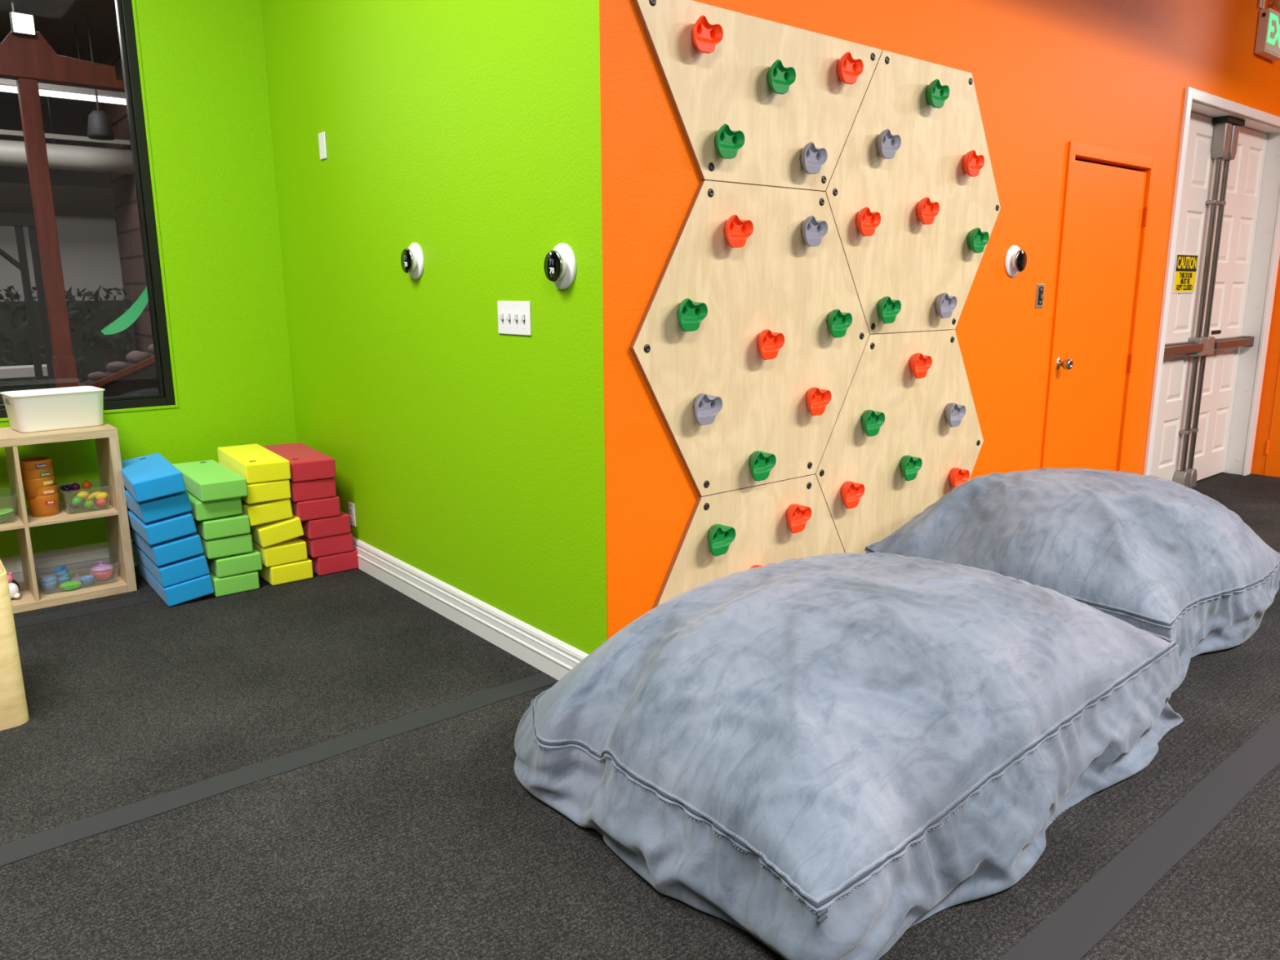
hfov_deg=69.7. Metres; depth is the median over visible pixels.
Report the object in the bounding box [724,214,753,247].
hold
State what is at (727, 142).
hold
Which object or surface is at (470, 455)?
wall
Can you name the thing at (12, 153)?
duct
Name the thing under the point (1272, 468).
door
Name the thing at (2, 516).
plate
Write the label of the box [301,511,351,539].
foam block
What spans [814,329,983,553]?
board
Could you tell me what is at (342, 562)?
foam block
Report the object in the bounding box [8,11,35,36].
wall lamp
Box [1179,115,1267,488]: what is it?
door
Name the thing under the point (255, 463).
foam block
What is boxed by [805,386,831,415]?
hold
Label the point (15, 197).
trim
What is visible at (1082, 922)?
tape
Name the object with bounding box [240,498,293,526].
foam block
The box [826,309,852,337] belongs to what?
hold
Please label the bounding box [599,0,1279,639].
wall
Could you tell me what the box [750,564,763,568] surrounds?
hold
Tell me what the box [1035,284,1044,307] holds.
switch
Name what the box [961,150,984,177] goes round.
hold
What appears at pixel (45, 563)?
baseboard
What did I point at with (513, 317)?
switch plate
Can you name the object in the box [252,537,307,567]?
foam block
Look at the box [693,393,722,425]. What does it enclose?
hold
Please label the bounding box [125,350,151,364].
stone
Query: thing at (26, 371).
bench
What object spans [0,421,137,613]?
cube shelf
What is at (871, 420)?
hold
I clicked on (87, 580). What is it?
cup
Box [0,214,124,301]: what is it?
wall
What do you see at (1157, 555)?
cushion
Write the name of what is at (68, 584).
plate
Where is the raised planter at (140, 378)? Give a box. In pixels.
[82,352,158,396]
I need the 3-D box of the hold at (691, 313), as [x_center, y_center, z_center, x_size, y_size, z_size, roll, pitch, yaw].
[0.155,-0.528,2.936,0.123,0.104,0.056,-10,15,-39]
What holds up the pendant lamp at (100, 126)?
hanging from the ceiling
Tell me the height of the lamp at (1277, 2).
0.117 m
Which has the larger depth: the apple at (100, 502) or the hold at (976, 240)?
the apple at (100, 502)
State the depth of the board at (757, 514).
3.33 m
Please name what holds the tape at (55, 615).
on the floor
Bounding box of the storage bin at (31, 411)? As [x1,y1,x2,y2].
[0,386,105,432]
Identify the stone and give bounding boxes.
[87,371,108,381]
[106,361,128,373]
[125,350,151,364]
[147,343,154,354]
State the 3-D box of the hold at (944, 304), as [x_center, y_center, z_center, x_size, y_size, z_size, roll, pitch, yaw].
[1.264,-0.728,3.832,0.123,0.104,0.056,-10,15,-39]
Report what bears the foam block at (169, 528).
on the foam block at (187, 546)
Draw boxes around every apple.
[84,499,94,509]
[96,498,106,506]
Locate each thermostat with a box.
[400,242,424,279]
[543,243,576,289]
[1004,244,1026,276]
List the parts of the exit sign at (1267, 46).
plate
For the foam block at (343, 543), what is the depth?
4.42 m
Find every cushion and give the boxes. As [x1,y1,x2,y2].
[514,552,1182,959]
[864,467,1279,693]
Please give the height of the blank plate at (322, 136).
0.116 m
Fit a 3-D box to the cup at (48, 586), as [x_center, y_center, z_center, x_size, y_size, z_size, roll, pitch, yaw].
[-2.635,0.470,4.105,0.054,0.036,0.057,-3,12,-11]
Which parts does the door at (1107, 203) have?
knob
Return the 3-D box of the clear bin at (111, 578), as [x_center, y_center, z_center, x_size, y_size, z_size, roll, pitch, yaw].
[-2.576,0.426,4.204,0.328,0.092,0.243,-10,15,-39]
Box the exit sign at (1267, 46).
[1253,8,1279,61]
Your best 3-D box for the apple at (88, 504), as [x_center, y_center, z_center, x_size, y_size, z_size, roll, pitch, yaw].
[-2.482,0.110,4.142,0.041,0.042,0.041,-10,15,-39]
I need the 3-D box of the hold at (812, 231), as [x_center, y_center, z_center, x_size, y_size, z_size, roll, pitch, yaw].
[0.603,-0.876,3.244,0.123,0.104,0.056,-10,15,-39]
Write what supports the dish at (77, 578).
in the clear bin at (111, 578)
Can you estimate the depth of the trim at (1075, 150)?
4.67 m
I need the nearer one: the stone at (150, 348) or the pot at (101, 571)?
the pot at (101, 571)
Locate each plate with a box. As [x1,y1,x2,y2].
[0,507,13,515]
[0,511,13,517]
[0,513,12,519]
[0,515,11,521]
[59,580,81,588]
[59,584,81,590]
[318,131,326,159]
[497,301,531,335]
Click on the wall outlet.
(351, 506)
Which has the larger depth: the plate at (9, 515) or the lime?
the lime
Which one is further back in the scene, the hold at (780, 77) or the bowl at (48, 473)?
the bowl at (48, 473)
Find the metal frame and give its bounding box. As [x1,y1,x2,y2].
[0,212,55,389]
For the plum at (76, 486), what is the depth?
4.18 m
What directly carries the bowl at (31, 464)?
on the bowl at (48, 473)
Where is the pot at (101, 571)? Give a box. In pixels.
[88,560,113,580]
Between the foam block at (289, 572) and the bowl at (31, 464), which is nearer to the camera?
the bowl at (31, 464)
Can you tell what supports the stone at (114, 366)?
in the raised planter at (140, 378)
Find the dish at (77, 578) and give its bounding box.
[69,573,83,581]
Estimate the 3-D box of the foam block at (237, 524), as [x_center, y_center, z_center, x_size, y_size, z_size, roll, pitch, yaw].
[-2.021,0.168,4.322,0.193,0.083,0.590,-10,15,-37]
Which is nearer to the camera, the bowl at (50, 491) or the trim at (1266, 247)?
the bowl at (50, 491)
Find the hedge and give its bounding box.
[0,284,136,404]
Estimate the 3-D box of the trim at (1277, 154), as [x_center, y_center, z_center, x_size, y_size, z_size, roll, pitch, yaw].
[4.333,-1.177,6.455,0.004,2.125,0.022,-10,15,-39]
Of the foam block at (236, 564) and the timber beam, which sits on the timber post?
the timber beam
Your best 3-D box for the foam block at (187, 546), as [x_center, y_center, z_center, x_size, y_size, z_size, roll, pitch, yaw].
[-2.180,0.261,4.207,0.201,0.111,0.590,-10,15,-38]
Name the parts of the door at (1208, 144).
vertical rod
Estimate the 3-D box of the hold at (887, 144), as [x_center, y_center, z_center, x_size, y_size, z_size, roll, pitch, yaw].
[0.916,-1.250,3.431,0.123,0.104,0.056,-10,15,-39]
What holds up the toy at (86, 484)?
in the clear bin at (70, 511)
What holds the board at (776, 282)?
attached to the wall at (1047, 75)
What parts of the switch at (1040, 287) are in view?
switch frame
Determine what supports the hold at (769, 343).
attached to the board at (776, 282)
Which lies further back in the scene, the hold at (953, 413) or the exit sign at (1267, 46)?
the exit sign at (1267, 46)
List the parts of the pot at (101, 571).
pot lid, pot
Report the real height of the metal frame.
1.780 m
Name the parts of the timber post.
post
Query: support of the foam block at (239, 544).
on the foam block at (236, 564)
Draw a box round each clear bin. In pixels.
[0,487,17,523]
[35,551,120,594]
[57,479,111,514]
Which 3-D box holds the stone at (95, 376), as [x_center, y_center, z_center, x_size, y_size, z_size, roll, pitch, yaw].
[-3.284,-0.627,5.572,0.115,0.060,0.091,-10,15,-39]
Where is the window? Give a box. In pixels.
[0,0,178,421]
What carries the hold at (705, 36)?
attached to the board at (728, 85)
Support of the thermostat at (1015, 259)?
attached to the wall at (1047, 75)
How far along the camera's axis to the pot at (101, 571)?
4.22 m
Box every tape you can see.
[0,672,558,866]
[13,595,151,627]
[999,711,1279,959]
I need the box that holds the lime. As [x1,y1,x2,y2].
[71,496,82,506]
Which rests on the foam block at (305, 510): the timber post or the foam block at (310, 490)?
the foam block at (310, 490)
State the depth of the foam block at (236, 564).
4.16 m
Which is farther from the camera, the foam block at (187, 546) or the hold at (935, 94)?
the foam block at (187, 546)
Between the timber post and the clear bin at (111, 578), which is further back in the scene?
the timber post
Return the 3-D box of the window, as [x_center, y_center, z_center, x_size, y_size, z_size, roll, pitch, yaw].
[-3.633,-1.390,3.349,3.339,2.541,0.076,-10,15,-39]
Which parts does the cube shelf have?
panel, panel, panel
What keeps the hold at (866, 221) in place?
attached to the board at (909, 261)
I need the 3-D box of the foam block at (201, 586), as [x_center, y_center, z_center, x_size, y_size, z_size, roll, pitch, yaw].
[-2.157,0.441,4.257,0.201,0.109,0.590,-10,15,-38]
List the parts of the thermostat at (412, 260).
wall plate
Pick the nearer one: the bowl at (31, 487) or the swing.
the bowl at (31, 487)
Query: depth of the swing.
6.03 m
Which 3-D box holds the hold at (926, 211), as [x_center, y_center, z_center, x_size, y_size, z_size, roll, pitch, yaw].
[1.131,-1.066,3.651,0.123,0.104,0.056,-10,15,-39]
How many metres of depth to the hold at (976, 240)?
3.89 m
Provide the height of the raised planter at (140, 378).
1.020 m
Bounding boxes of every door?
[1048,160,1149,471]
[1150,111,1232,487]
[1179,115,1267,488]
[1263,361,1279,477]
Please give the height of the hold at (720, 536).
0.104 m
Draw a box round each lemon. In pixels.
[76,490,88,499]
[95,491,107,499]
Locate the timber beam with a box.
[0,31,124,92]
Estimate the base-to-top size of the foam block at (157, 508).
0.112 m
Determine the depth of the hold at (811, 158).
3.17 m
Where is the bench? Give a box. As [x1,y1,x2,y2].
[0,364,48,378]
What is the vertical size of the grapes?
0.040 m
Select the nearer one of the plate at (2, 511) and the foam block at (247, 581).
the plate at (2, 511)
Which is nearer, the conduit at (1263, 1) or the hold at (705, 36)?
the hold at (705, 36)
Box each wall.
[0,0,297,558]
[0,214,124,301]
[97,41,153,353]
[260,0,607,654]
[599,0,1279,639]
[1250,256,1279,475]
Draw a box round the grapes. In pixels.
[59,484,73,493]
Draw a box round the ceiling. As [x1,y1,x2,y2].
[0,0,119,62]
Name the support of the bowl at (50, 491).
on the bowl at (43, 506)
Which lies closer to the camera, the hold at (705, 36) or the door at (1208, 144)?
the hold at (705, 36)
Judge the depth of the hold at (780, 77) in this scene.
3.01 m
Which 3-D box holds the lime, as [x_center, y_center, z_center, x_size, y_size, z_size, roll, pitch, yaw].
[-2.524,0.094,4.123,0.041,0.041,0.042,-4,12,-17]
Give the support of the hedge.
on the yard
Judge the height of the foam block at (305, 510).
0.092 m
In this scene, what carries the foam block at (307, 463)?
on the foam block at (310, 490)
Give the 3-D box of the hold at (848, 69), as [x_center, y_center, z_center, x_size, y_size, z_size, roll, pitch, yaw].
[0.726,-1.441,3.232,0.123,0.104,0.056,-10,15,-39]
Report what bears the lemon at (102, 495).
in the clear bin at (70, 511)
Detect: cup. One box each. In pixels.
[40,575,56,584]
[40,580,57,590]
[53,565,67,576]
[55,571,69,578]
[56,575,69,585]
[80,574,93,585]
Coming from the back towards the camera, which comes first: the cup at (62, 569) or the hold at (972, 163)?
the cup at (62, 569)
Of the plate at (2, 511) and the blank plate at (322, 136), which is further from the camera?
the blank plate at (322, 136)
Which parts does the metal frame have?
rail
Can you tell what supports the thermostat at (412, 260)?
attached to the wall at (470, 455)
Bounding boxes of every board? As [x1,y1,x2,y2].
[629,180,869,496]
[632,0,882,191]
[652,474,844,608]
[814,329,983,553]
[822,49,1000,333]
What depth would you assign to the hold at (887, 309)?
3.57 m
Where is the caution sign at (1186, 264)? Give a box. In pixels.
[1172,253,1198,293]
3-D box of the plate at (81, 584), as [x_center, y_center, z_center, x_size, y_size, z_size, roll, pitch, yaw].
[-2.556,0.478,4.127,0.083,0.018,0.082,-8,14,-34]
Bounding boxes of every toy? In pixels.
[7,572,20,598]
[81,480,92,488]
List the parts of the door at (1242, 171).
vertical rod, strike plate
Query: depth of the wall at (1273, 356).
6.56 m
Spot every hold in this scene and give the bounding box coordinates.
[676,297,707,331]
[691,15,723,53]
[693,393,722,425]
[707,524,735,555]
[714,124,744,159]
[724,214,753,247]
[748,450,776,481]
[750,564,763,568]
[756,328,784,359]
[766,59,795,94]
[786,503,811,533]
[799,142,827,173]
[800,215,827,246]
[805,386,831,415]
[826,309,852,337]
[835,51,863,84]
[840,480,864,508]
[855,207,880,235]
[860,409,884,436]
[875,128,901,159]
[876,296,901,324]
[899,455,922,480]
[908,352,932,378]
[915,196,939,224]
[924,79,949,108]
[934,293,957,318]
[943,403,965,426]
[948,467,969,488]
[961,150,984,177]
[966,227,989,253]
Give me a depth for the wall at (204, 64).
4.58 m
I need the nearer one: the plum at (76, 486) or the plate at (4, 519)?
the plate at (4, 519)
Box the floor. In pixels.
[0,472,1279,959]
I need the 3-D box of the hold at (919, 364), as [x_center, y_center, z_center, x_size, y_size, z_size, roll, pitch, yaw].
[1.144,-0.473,3.783,0.123,0.104,0.056,-10,15,-39]
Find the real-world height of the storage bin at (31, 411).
0.162 m
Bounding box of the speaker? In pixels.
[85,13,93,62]
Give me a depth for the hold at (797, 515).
3.42 m
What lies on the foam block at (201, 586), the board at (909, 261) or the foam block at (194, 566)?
the foam block at (194, 566)
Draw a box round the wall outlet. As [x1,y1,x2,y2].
[347,502,355,526]
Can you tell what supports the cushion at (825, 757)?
on the floor
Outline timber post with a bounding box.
[16,77,79,387]
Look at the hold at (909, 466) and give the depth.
3.83 m
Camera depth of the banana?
4.18 m
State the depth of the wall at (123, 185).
7.12 m
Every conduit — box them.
[1257,0,1262,8]
[1260,0,1265,9]
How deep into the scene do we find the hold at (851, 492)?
3.60 m
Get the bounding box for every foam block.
[120,453,186,502]
[124,485,191,523]
[127,507,196,545]
[128,524,204,566]
[131,541,209,586]
[136,559,214,606]
[172,459,247,502]
[185,490,242,520]
[193,512,250,540]
[195,532,253,559]
[204,547,262,577]
[208,569,259,596]
[217,444,290,484]
[240,479,290,504]
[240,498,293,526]
[248,514,303,547]
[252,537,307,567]
[256,558,313,585]
[262,442,336,482]
[288,477,336,502]
[290,496,340,521]
[298,532,353,557]
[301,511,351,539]
[306,548,358,575]
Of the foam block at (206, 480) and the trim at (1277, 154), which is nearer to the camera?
the foam block at (206, 480)
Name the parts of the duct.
rail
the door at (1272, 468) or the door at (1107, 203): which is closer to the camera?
the door at (1107, 203)
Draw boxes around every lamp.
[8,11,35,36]
[87,88,115,140]
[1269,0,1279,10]
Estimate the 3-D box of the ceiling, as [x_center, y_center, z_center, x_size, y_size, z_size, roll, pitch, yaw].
[-5.466,-2.676,4.123,10.000,0.100,3.670,-10,15,-39]
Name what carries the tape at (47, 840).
on the floor
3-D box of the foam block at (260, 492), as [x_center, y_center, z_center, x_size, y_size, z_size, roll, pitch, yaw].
[-1.869,0.008,4.416,0.193,0.089,0.590,-10,15,-37]
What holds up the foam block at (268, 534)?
on the foam block at (295, 549)
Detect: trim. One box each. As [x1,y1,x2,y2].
[0,182,115,217]
[1040,141,1156,471]
[1142,86,1279,475]
[1235,153,1279,461]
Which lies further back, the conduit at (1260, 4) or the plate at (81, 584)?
the conduit at (1260, 4)
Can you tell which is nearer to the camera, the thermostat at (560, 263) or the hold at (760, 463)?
the thermostat at (560, 263)
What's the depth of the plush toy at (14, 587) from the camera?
3.97 m
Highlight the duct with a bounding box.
[0,28,133,174]
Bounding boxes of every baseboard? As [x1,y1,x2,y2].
[0,538,137,582]
[352,536,588,680]
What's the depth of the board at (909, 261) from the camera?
3.63 m
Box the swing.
[10,0,148,334]
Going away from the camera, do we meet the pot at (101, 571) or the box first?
the box
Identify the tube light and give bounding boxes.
[0,78,17,93]
[37,82,126,104]
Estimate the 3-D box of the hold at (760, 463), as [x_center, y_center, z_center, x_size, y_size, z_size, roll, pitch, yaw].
[0.422,-0.054,3.259,0.123,0.104,0.056,-10,15,-39]
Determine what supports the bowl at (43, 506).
on the cube shelf
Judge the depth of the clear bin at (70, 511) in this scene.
4.13 m
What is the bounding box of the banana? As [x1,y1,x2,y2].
[84,491,99,501]
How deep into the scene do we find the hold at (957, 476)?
4.09 m
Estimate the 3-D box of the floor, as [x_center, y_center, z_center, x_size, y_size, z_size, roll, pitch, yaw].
[3.256,0.886,2.531,17.500,0.100,10.900,-10,15,-39]
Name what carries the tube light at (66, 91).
hanging from the timber beam
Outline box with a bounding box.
[0,559,29,730]
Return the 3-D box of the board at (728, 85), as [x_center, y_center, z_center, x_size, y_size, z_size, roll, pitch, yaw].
[0.430,-1.251,3.067,1.191,0.516,0.024,-10,15,-39]
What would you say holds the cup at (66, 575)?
on the cup at (61, 580)
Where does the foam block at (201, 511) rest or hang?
on the foam block at (237, 524)
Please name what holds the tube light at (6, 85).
hanging from the timber beam
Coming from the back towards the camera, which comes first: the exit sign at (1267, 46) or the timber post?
the exit sign at (1267, 46)
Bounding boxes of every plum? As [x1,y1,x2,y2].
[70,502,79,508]
[71,482,79,491]
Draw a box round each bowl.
[19,457,52,471]
[20,466,53,479]
[22,475,54,499]
[26,492,59,516]
[36,483,57,497]
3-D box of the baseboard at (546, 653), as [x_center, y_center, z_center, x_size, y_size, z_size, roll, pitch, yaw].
[-0.998,0.460,4.070,0.022,0.142,2.780,-10,15,-39]
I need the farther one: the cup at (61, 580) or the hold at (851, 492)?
the cup at (61, 580)
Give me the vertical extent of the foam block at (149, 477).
0.111 m
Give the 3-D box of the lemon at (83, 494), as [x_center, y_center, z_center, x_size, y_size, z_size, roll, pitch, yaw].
[-2.522,0.068,4.160,0.043,0.038,0.046,-2,12,-10]
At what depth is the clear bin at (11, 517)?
3.94 m
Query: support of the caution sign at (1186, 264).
attached to the door at (1208, 144)

